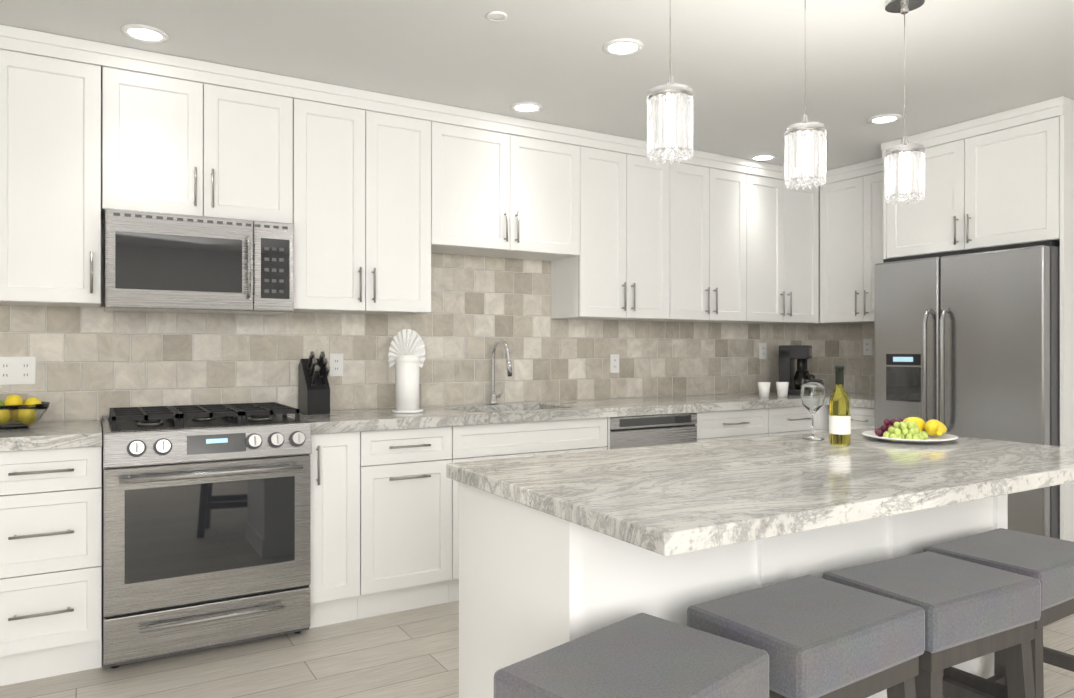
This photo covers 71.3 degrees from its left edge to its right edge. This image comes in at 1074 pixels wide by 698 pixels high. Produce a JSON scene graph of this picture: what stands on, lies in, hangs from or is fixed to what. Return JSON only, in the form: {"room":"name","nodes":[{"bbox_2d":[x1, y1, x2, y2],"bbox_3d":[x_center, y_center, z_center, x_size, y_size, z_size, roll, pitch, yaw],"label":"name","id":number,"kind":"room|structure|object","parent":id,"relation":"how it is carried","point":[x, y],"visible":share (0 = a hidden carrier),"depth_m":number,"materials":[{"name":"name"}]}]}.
{"room":"kitchen","nodes":[
{"label":"kitchen","id":0,"kind":"room"},
{"bbox_2d":[101,90,101,427],"bbox_3d":[-0.846,-0.016,4.130,7.100,2.500,0.100,0,0,-31],"label":"wall","id":1,"kind":"structure","parent":0,"point":[101,141],"depth_m":3.40,"materials":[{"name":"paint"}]},
{"bbox_2d":[0,49,103,306],"bbox_3d":[-2.059,-0.682,3.157,0.380,0.989,0.328,0,0,-31],"label":"upper cabinet","id":2,"kind":"object","parent":1,"relation":"attached to","point":[52,193],"depth_m":3.03,"materials":[{"name":"paint"}]},
{"bbox_2d":[104,67,295,228],"bbox_3d":[-1.560,-0.880,3.453,0.773,0.593,0.328,0,0,-31],"label":"upper cabinet","id":3,"kind":"object","parent":1,"relation":"attached to","point":[174,146],"depth_m":3.30,"materials":[{"name":"paint"}]},
{"bbox_2d":[104,208,293,315],"bbox_3d":[-1.532,-0.375,3.405,0.751,0.411,0.440,0,0,-31],"label":"over-the-range microwave","id":4,"kind":"object","parent":3,"relation":"attached to","point":[156,262],"visible":1,"depth_m":3.24,"materials":[{"name":"silver metal"}]},
{"bbox_2d":[293,99,435,314],"bbox_3d":[-0.927,-0.682,3.828,0.694,0.989,0.328,0,0,-31],"label":"upper cabinet","id":5,"kind":"object","parent":1,"relation":"attached to","point":[376,209],"depth_m":3.68,"materials":[{"name":"paint"}]},
{"bbox_2d":[0,202,811,426],"bbox_3d":[-0.387,-0.156,4.336,5.900,1.020,0.012,0,0,-31],"label":"wall tile","id":6,"kind":"structure","parent":1,"relation":"attached to","point":[94,363],"depth_m":4.16,"materials":[{"name":"beige tile"}]},
{"bbox_2d":[0,357,35,384],"bbox_3d":[-2.244,0.093,3.223,0.144,0.120,0.008,0,0,-31],"label":"electrical outlet","id":7,"kind":"object","parent":6,"relation":"attached to","point":[17,370],"visible":1,"depth_m":3.23,"materials":[{"name":"white plastic"}]},
{"bbox_2d":[329,353,342,375],"bbox_3d":[-1.052,0.083,3.929,0.072,0.120,0.008,0,0,-31],"label":"electrical outlet","id":8,"kind":"object","parent":6,"relation":"attached to","point":[336,363],"visible":1,"depth_m":3.93,"materials":[{"name":"white plastic"}]},
{"bbox_2d":[610,354,618,372],"bbox_3d":[0.504,0.094,4.853,0.072,0.120,0.008,0,0,-31],"label":"electrical outlet","id":9,"kind":"object","parent":6,"relation":"attached to","point":[614,363],"visible":1,"depth_m":4.85,"materials":[{"name":"white plastic"}]},
{"bbox_2d":[759,343,766,358],"bbox_3d":[1.674,0.015,5.546,0.072,0.120,0.008,0,0,-31],"label":"electrical outlet","id":10,"kind":"object","parent":6,"relation":"attached to","point":[762,350],"visible":1,"depth_m":5.54,"materials":[{"name":"white plastic"}]},
{"bbox_2d":[456,425,471,461],"bbox_3d":[-0.425,0.481,3.925,0.004,0.223,0.388,0,0,-31],"label":"base cabinet","id":11,"kind":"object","parent":1,"relation":"attached to","point":[463,433],"depth_m":3.64,"materials":[{"name":"white wood"}]},
{"bbox_2d":[436,122,583,264],"bbox_3d":[-0.231,-0.858,4.241,0.924,0.635,0.328,0,0,-31],"label":"upper cabinet","id":12,"kind":"object","parent":1,"relation":"attached to","point":[501,195],"depth_m":4.10,"materials":[{"name":"paint"}]},
{"bbox_2d":[551,147,671,320],"bbox_3d":[0.456,-0.681,4.649,0.675,0.989,0.328,0,0,-31],"label":"upper cabinet","id":13,"kind":"object","parent":1,"relation":"attached to","point":[624,272],"depth_m":4.50,"materials":[{"name":"paint"}]},
{"bbox_2d":[665,162,747,323],"bbox_3d":[1.034,-0.680,4.992,0.669,0.989,0.328,0,0,-31],"label":"upper cabinet","id":14,"kind":"object","parent":1,"relation":"attached to","point":[710,205],"depth_m":4.85,"materials":[{"name":"paint"}]},
{"bbox_2d":[748,174,819,324],"bbox_3d":[1.632,-0.680,5.346,0.721,0.989,0.328,0,0,-31],"label":"upper cabinet","id":15,"kind":"object","parent":1,"relation":"attached to","point":[784,223],"depth_m":5.20,"materials":[{"name":"paint"}]},
{"bbox_2d":[0,24,783,179],"bbox_3d":[0.009,-1.221,4.369,5.183,0.089,0.359,0,0,-31],"label":"crown molding","id":16,"kind":"structure","parent":15,"relation":"attached to","point":[36,43],"depth_m":3.56,"materials":[{"name":"paint"}]},
{"bbox_2d":[820,172,882,324],"bbox_3d":[2.355,-0.680,5.167,0.328,0.989,0.710,0,0,-31],"label":"upper cabinet","id":17,"kind":"object","parent":1,"relation":"attached to","point":[851,210],"depth_m":5.18,"materials":[{"name":"paint"}]},
{"bbox_2d":[800,96,1073,186],"bbox_3d":[2.483,-1.220,4.632,0.658,0.089,1.680,0,0,-31],"label":"crown molding","id":18,"kind":"structure","parent":17,"relation":"attached to","point":[1055,107],"depth_m":4.15,"materials":[{"name":"paint"}]},
{"bbox_2d":[472,419,575,460],"bbox_3d":[-0.058,0.481,3.919,0.620,0.223,0.004,0,0,-31],"label":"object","id":19,"kind":"structure","parent":0,"relation":"attached to","point":[521,439],"depth_m":3.81,"materials":[{"name":"white wood"}]},
{"bbox_2d":[0,600,1073,697],"bbox_3d":[1.016,1.280,0.989,7.100,0.100,7.400,0,0,-31],"label":"floor","id":20,"kind":"structure","parent":0,"point":[412,653],"depth_m":2.88,"materials":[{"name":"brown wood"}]},
{"bbox_2d":[0,446,101,685],"bbox_3d":[-1.985,0.802,3.031,0.381,0.862,0.618,0,0,-31],"label":"base cabinet","id":21,"kind":"object","parent":20,"relation":"on","point":[51,499],"depth_m":2.79,"materials":[{"name":"paint"}]},
{"bbox_2d":[0,420,101,451],"bbox_3d":[-1.984,0.343,3.010,0.401,0.050,0.637,0,0,-31],"label":"countertop","id":22,"kind":"structure","parent":21,"relation":"on","point":[59,434],"depth_m":2.81,"materials":[{"name":"stone"}]},
{"bbox_2d":[0,394,49,429],"bbox_3d":[-2.086,0.249,2.986,0.244,0.137,0.244,0,0,-31],"label":"fruit bowl","id":23,"kind":"object","parent":22,"relation":"on","point":[16,412],"visible":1,"depth_m":2.94,"materials":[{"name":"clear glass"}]},
{"bbox_2d":[102,402,311,667],"bbox_3d":[-1.447,0.748,3.262,0.771,0.970,0.718,0,0,-31],"label":"range","id":24,"kind":"object","parent":20,"relation":"on","point":[206,526],"visible":1,"depth_m":3.00,"materials":[{"name":"grey metal"}]},
{"bbox_2d":[309,431,363,627],"bbox_3d":[-1.052,0.803,3.584,0.229,0.862,0.618,0,0,-31],"label":"base cabinet","id":25,"kind":"object","parent":20,"relation":"on","point":[336,586],"depth_m":3.34,"materials":[{"name":"paint"}]},
{"bbox_2d":[364,426,455,617],"bbox_3d":[-0.760,0.803,3.757,0.451,0.862,0.618,0,0,-31],"label":"base cabinet","id":26,"kind":"object","parent":20,"relation":"on","point":[384,521],"depth_m":3.51,"materials":[{"name":"paint"}]},
{"bbox_2d":[456,449,579,600],"bbox_3d":[-0.169,0.919,4.108,0.921,0.630,0.618,0,0,-31],"label":"base cabinet","id":27,"kind":"object","parent":20,"relation":"on","point":[577,450],"depth_m":3.62,"materials":[{"name":"paint"}]},
{"bbox_2d":[494,613,768,697],"bbox_3d":[0.178,0.896,1.353,0.462,0.670,0.308,0,0,-45],"label":"stool","id":28,"kind":"object","parent":20,"relation":"on","point":[641,655],"visible":1,"depth_m":1.33,"materials":[{"name":"fabric"}]},
{"bbox_2d":[606,412,696,449],"bbox_3d":[0.521,0.803,4.474,0.636,0.862,0.600,0,0,-31],"label":"dishwasher","id":29,"kind":"object","parent":20,"relation":"on","point":[645,430],"visible":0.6,"depth_m":4.20,"materials":[{"name":"grey metal"}]},
{"bbox_2d":[459,484,1007,697],"bbox_3d":[0.666,0.794,2.265,1.744,0.875,0.558,0,0,-31],"label":"kitchen island","id":30,"kind":"object","parent":20,"relation":"on","point":[555,550],"depth_m":1.84,"materials":[{"name":"paint"}]},
{"bbox_2d":[446,428,1073,559],"bbox_3d":[0.783,0.336,2.147,1.860,0.040,0.924,0,0,-31],"label":"island countertop","id":31,"kind":"structure","parent":30,"relation":"on","point":[688,499],"depth_m":1.81,"materials":[{"name":"grey stone"}]},
{"bbox_2d":[800,379,825,439],"bbox_3d":[0.966,0.211,2.623,0.084,0.209,0.084,0,0,-31],"label":"wine glass","id":32,"kind":"object","parent":31,"relation":"on","point":[812,395],"visible":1,"depth_m":2.60,"materials":[{"name":"clear glass"}]},
{"bbox_2d":[829,366,850,444],"bbox_3d":[1.003,0.185,2.482,0.067,0.259,0.067,0,0,-31],"label":"wine bottle","id":33,"kind":"object","parent":31,"relation":"on","point":[839,420],"visible":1,"depth_m":2.46,"materials":[{"name":"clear glass"}]},
{"bbox_2d":[862,417,957,442],"bbox_3d":[1.287,0.278,2.592,0.300,0.075,0.300,0,0,-31],"label":"fruit plate","id":34,"kind":"object","parent":31,"relation":"on","point":[909,430],"visible":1,"depth_m":2.54,"materials":[{"name":"white ceramic"}]},
{"bbox_2d":[696,408,771,441],"bbox_3d":[1.039,0.804,4.824,0.607,0.862,0.618,0,0,-31],"label":"base cabinet","id":35,"kind":"object","parent":20,"relation":"on","point":[750,423],"depth_m":4.56,"materials":[{"name":"paint"}]},
{"bbox_2d":[772,405,827,435],"bbox_3d":[1.523,0.804,5.111,0.519,0.862,0.618,0,0,-31],"label":"base cabinet","id":36,"kind":"object","parent":20,"relation":"on","point":[785,420],"depth_m":4.85,"materials":[{"name":"paint"}]},
{"bbox_2d":[287,391,855,433],"bbox_3d":[0.582,0.345,4.532,4.007,0.050,0.637,0,0,-31],"label":"countertop","id":37,"kind":"structure","parent":36,"relation":"on","point":[371,419],"depth_m":4.02,"materials":[{"name":"stone"}]},
{"bbox_2d":[298,351,329,414],"bbox_3d":[-1.092,0.165,3.702,0.110,0.306,0.264,0,0,-31],"label":"knife block","id":38,"kind":"object","parent":37,"relation":"on","point":[313,390],"visible":1,"depth_m":3.67,"materials":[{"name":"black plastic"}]},
{"bbox_2d":[388,329,424,412],"bbox_3d":[-0.658,0.108,3.787,0.176,0.420,0.160,0,0,-31],"label":"towel holder","id":39,"kind":"object","parent":37,"relation":"on","point":[409,343],"visible":1,"depth_m":3.75,"materials":[{"name":"white ceramic"}]},
{"bbox_2d":[488,339,512,404],"bbox_3d":[-0.186,0.131,4.257,0.100,0.375,0.245,0,0,-31],"label":"faucet","id":40,"kind":"object","parent":37,"relation":"on","point":[494,396],"visible":1,"depth_m":4.31,"materials":[{"name":"silver metal"}]},
{"bbox_2d":[758,382,770,396],"bbox_3d":[1.510,0.271,4.980,0.084,0.098,0.084,0,0,-31],"label":"cup","id":41,"kind":"object","parent":37,"relation":"on","point":[764,389],"visible":1,"depth_m":4.95,"materials":[{"name":"white ceramic"}]},
{"bbox_2d":[776,382,788,396],"bbox_3d":[1.642,0.271,5.012,0.084,0.098,0.084,0,0,-31],"label":"cup","id":42,"kind":"object","parent":37,"relation":"on","point":[782,389],"visible":1,"depth_m":4.98,"materials":[{"name":"white ceramic"}]},
{"bbox_2d":[779,345,814,394],"bbox_3d":[1.851,0.147,5.321,0.226,0.345,0.280,0,0,24],"label":"coffee maker","id":43,"kind":"object","parent":37,"relation":"on","point":[790,354],"visible":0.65,"depth_m":5.22,"materials":[{"name":"black plastic"}]},
{"bbox_2d":[687,575,924,697],"bbox_3d":[0.586,0.896,1.635,0.477,0.670,0.332,0,0,-31],"label":"stool","id":44,"kind":"object","parent":20,"relation":"on","point":[814,636],"visible":0.67,"depth_m":1.55,"materials":[{"name":"fabric"}]},
{"bbox_2d":[828,405,874,430],"bbox_3d":[2.311,0.804,4.955,0.618,0.862,0.394,0,0,-31],"label":"base cabinet","id":45,"kind":"object","parent":20,"relation":"on","point":[860,417],"depth_m":4.77,"materials":[{"name":"paint"}]},
{"bbox_2d":[828,393,874,408],"bbox_3d":[2.297,0.346,4.943,0.637,0.050,0.390,0,0,-31],"label":"countertop","id":46,"kind":"structure","parent":45,"relation":"on","point":[862,400],"depth_m":4.78,"materials":[{"name":"stone"}]},
{"bbox_2d":[822,551,1040,697],"bbox_3d":[0.976,0.896,1.860,0.472,0.670,0.324,0,0,-31],"label":"stool","id":47,"kind":"object","parent":20,"relation":"on","point":[972,610],"visible":0.83,"depth_m":1.78,"materials":[{"name":"fabric"}]},
{"bbox_2d":[875,240,1059,538],"bbox_3d":[2.575,0.344,4.297,0.832,1.780,0.944,0,0,-31],"label":"fridge","id":48,"kind":"object","parent":20,"relation":"on","point":[967,343],"visible":0.67,"depth_m":3.98,"materials":[{"name":"grey metal"}]},
{"bbox_2d":[883,115,1073,541],"bbox_3d":[2.647,0.029,4.341,0.672,2.410,1.000,0,0,-31],"label":"surround","id":49,"kind":"object","parent":20,"relation":"on","point":[1012,186],"visible":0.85,"depth_m":4.00,"materials":[{"name":"paint"}]},
{"bbox_2d":[924,528,1073,697],"bbox_3d":[1.361,0.896,2.123,0.472,0.670,0.324,0,0,-31],"label":"stool","id":50,"kind":"object","parent":20,"relation":"on","point":[1048,562],"visible":0.5,"depth_m":2.03,"materials":[{"name":"fabric"}]},
{"bbox_2d":[0,0,1073,170],"bbox_3d":[1.016,-1.320,0.991,7.100,0.100,7.400,0,0,-31],"label":"ceiling","id":51,"kind":"structure","parent":0,"point":[738,66],"depth_m":3.21,"materials":[{"name":"paint"}]},
{"bbox_2d":[120,24,168,42],"bbox_3d":[-1.572,-1.262,3.003,0.174,0.009,0.174,0,0,-31],"label":"recessed light","id":52,"kind":"object","parent":51,"relation":"in","point":[144,33],"visible":1,"depth_m":3.00,"materials":[{"name":"white plastic"}]},
{"bbox_2d":[486,11,506,20],"bbox_3d":[-0.152,-1.262,2.844,0.081,0.009,0.080,0,0,-31],"label":"smoke detector","id":53,"kind":"object","parent":51,"relation":"in","point":[496,16],"visible":1,"depth_m":2.84,"materials":[{"name":"white plastic"}]},
{"bbox_2d":[510,102,542,112],"bbox_3d":[-0.054,-1.261,3.914,0.174,0.009,0.174,0,0,-31],"label":"recessed light","id":54,"kind":"object","parent":51,"relation":"in","point":[526,107],"visible":1,"depth_m":3.92,"materials":[{"name":"white plastic"}]},
{"bbox_2d":[602,38,643,55],"bbox_3d":[0.360,-1.262,3.137,0.174,0.009,0.174,0,0,-31],"label":"recessed light","id":55,"kind":"object","parent":51,"relation":"in","point":[622,47],"visible":1,"depth_m":3.13,"materials":[{"name":"white plastic"}]},
{"bbox_2d":[647,0,693,163],"bbox_3d":[0.375,-0.900,2.111,0.132,0.734,0.132,0,0,-31],"label":"pendant light","id":56,"kind":"object","parent":51,"relation":"hanging from","point":[670,120],"visible":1,"depth_m":2.06,"materials":[{"name":"white glass"}]},
{"bbox_2d":[750,154,776,160],"bbox_3d":[1.491,-1.260,4.935,0.174,0.009,0.174,0,0,-31],"label":"recessed light","id":57,"kind":"object","parent":51,"relation":"in","point":[762,157],"visible":1,"depth_m":4.93,"materials":[{"name":"white plastic"}]},
{"bbox_2d":[784,0,826,189],"bbox_3d":[0.880,-0.900,2.456,0.132,0.734,0.132,0,0,-31],"label":"pendant light","id":58,"kind":"object","parent":51,"relation":"hanging from","point":[805,152],"visible":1,"depth_m":2.41,"materials":[{"name":"white glass"}]},
{"bbox_2d":[867,114,901,123],"bbox_3d":[1.909,-1.261,4.113,0.174,0.009,0.174,0,0,-31],"label":"recessed light","id":59,"kind":"object","parent":51,"relation":"in","point":[884,119],"visible":1,"depth_m":4.10,"materials":[{"name":"white plastic"}]},
{"bbox_2d":[885,0,924,204],"bbox_3d":[1.332,-0.900,2.713,0.132,0.734,0.132,0,0,-31],"label":"pendant light","id":60,"kind":"object","parent":51,"relation":"hanging from","point":[905,168],"visible":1,"depth_m":2.68,"materials":[{"name":"white glass"}]},
{"bbox_3d":[4.052,-0.018,2.732,0.100,2.500,7.300,0,0,-31],"label":"wall","id":61,"kind":"structure","parent":0,"visible":0},
{"bbox_2d":[812,323,874,393],"bbox_3d":[2.413,0.045,5.387,0.012,0.620,1.036,0,0,-31],"label":"wall tile","id":62,"kind":"structure","parent":61,"relation":"attached to","point":[833,345],"depth_m":5.57,"materials":[{"name":"beige tile"}]},
{"bbox_2d":[863,339,871,354],"bbox_3d":[2.388,-0.015,5.408,0.008,0.120,0.072,0,0,-31],"label":"electrical outlet","id":63,"kind":"object","parent":62,"relation":"attached to","point":[867,346],"visible":1,"depth_m":5.41,"materials":[{"name":"white plastic"}]}
]}

